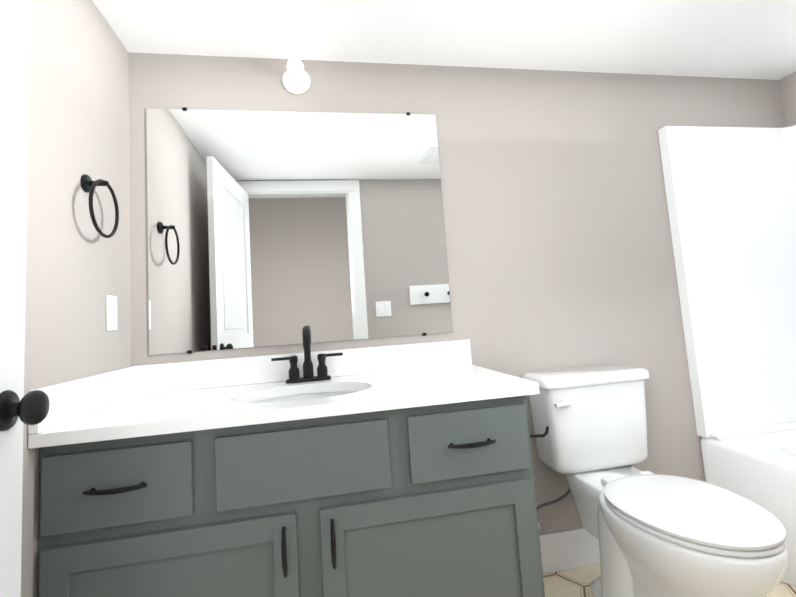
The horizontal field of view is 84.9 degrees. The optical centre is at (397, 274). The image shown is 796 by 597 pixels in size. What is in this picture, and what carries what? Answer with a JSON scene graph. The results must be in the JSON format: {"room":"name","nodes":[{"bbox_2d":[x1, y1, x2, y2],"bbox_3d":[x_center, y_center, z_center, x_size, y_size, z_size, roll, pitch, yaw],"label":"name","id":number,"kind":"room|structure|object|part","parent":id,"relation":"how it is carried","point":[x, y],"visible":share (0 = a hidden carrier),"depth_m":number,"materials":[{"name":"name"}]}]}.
{"room":"bathroom","nodes":[
{"label":"bathroom","id":0,"kind":"room"},
{"bbox_2d":[21,0,130,596],"bbox_3d":[-0.877,0.121,0.743,0.120,2.150,1.690,-3,-6,-11],"label":"wall","id":1,"kind":"structure","parent":0,"point":[77,267],"depth_m":1.24,"materials":[{"name":"beige paint"}]},
{"bbox_2d":[0,0,49,596],"bbox_3d":[-0.632,0.124,0.434,0.169,2.028,0.774,-3,-6,-11],"label":"door","id":2,"kind":"structure","parent":1,"relation":"in","point":[18,408],"depth_m":0.78,"materials":[{"name":"white wood"}]},
{"bbox_2d":[28,366,135,433],"bbox_3d":[-0.894,0.347,1.275,0.021,0.100,0.548,-3,-6,-11],"label":"backsplash","id":3,"kind":"structure","parent":1,"relation":"attached to","point":[70,399],"depth_m":1.21,"materials":[{"name":"white stone"}]},
{"bbox_2d":[81,174,118,237],"bbox_3d":[-0.906,-0.206,1.310,0.062,0.194,0.176,-3,-6,-11],"label":"towel ring","id":4,"kind":"object","parent":1,"relation":"attached to","point":[88,185],"visible":1,"depth_m":1.30,"materials":[{"name":"black metal"}]},
{"bbox_2d":[106,295,117,330],"bbox_3d":[-0.941,0.127,1.435,0.008,0.115,0.070,-3,-6,-11],"label":"light switch","id":5,"kind":"object","parent":1,"relation":"attached to","point":[111,315],"visible":1,"depth_m":1.42,"materials":[{"name":"plastic"}]},
{"bbox_2d":[92,0,795,79],"bbox_3d":[0.606,-1.047,1.205,3.315,0.060,1.810,-3,-6,-11],"label":"ceiling","id":6,"kind":"structure","parent":0,"point":[748,39],"depth_m":1.70,"materials":[{"name":"paint"}]},
{"bbox_2d":[129,52,786,534],"bbox_3d":[0.528,0.141,1.925,3.315,2.150,0.120,-3,-6,-11],"label":"wall","id":7,"kind":"structure","parent":0,"point":[557,236],"depth_m":1.92,"materials":[{"name":"beige paint"}]},
{"bbox_2d":[282,58,310,94],"bbox_3d":[-0.406,-0.802,1.726,0.116,0.116,0.133,-3,-6,-11],"label":"light fixture","id":8,"kind":"object","parent":7,"relation":"attached to","point":[296,79],"visible":1,"depth_m":1.76,"materials":[{"name":"glass"}]},
{"bbox_3d":[-0.401,-0.805,1.703,0.062,0.062,0.087,-3,-6,-11],"label":"bulb","id":9,"kind":"part","parent":8,"relation":"part of","materials":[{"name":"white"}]},
{"bbox_2d":[146,107,452,354],"bbox_3d":[-0.370,-0.199,1.730,1.148,0.947,0.008,-3,-6,-11],"label":"mirror","id":10,"kind":"object","parent":7,"relation":"attached to","point":[270,228],"visible":1,"depth_m":1.72,"materials":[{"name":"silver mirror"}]},
{"bbox_2d":[136,339,471,393],"bbox_3d":[-0.330,0.348,1.671,1.275,0.100,0.021,-3,-6,-11],"label":"backsplash","id":11,"kind":"structure","parent":7,"relation":"attached to","point":[152,378],"depth_m":1.64,"materials":[{"name":"white stone"}]},
{"bbox_2d":[539,528,599,573],"bbox_3d":[0.848,1.118,1.808,1.050,0.145,0.014,-3,-6,-11],"label":"baseboard","id":12,"kind":"structure","parent":7,"relation":"attached to","point":[569,549],"depth_m":1.76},
{"bbox_2d":[543,563,795,596],"bbox_3d":[0.368,1.109,0.327,4.315,0.060,2.980,-3,-6,-11],"label":"floor","id":13,"kind":"structure","parent":0,"point":[574,582],"depth_m":1.67,"materials":[{"name":"tile"}]},
{"bbox_2d":[28,369,548,596],"bbox_3d":[-0.210,0.806,1.356,1.348,0.820,0.582,-3,-6,-11],"label":"bathroom vanity","id":14,"kind":"object","parent":13,"relation":"on","point":[404,470],"depth_m":1.12,"materials":[{"name":"green paint"}]},
{"bbox_2d":[28,362,538,441],"bbox_3d":[-0.276,0.385,1.396,1.275,0.032,0.570,-3,-6,-11],"label":"countertop","id":15,"kind":"structure","parent":14,"relation":"on","point":[167,408],"depth_m":1.22,"materials":[{"name":"white stone"}]},
{"bbox_2d":[232,382,371,405],"bbox_3d":[-0.290,0.459,1.357,0.480,0.145,0.370,-3,-6,-11],"label":"sink","id":16,"kind":"object","parent":15,"relation":"in","point":[357,387],"depth_m":1.49,"materials":[{"name":"white ceramic"}]},
{"bbox_2d":[272,326,343,381],"bbox_3d":[-0.329,0.287,1.575,0.258,0.204,0.129,-3,-6,-11],"label":"faucet","id":17,"kind":"object","parent":15,"relation":"on","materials":[{"name":"black metal"}]},
{"bbox_2d":[522,364,787,596],"bbox_3d":[0.808,0.755,1.435,0.494,0.799,0.804,-3,-6,-11],"label":"toilet","id":18,"kind":"object","parent":13,"relation":"on","point":[659,535],"visible":0.96,"depth_m":1.39,"materials":[{"name":"white ceramic"}]},
{"bbox_3d":[0.761,0.569,1.730,0.458,0.367,0.242,-3,-6,-11],"label":"tank","id":19,"kind":"part","parent":18,"relation":"part of","materials":[{"name":"white ceramic"}]},
{"bbox_3d":[0.849,0.690,1.297,0.385,0.040,0.505,-3,-6,-11],"label":"seat","id":20,"kind":"part","parent":18,"relation":"part of","materials":[{"name":"plastic"}]},
{"bbox_2d":[658,125,795,587],"bbox_3d":[1.822,0.135,1.299,0.763,1.868,1.566,-3,-6,-11],"label":"bathtub","id":21,"kind":"object","parent":13,"relation":"on","point":[731,196],"visible":0.88,"depth_m":2.01,"materials":[{"name":"plastic"}]},
{"bbox_2d":[779,72,795,126],"bbox_3d":[2.258,-0.033,1.337,0.120,2.150,1.690,-3,-6,-11],"label":"wall","id":22,"kind":"structure","parent":0,"point":[788,87],"depth_m":2.21,"materials":[{"name":"beige paint"}]}
]}

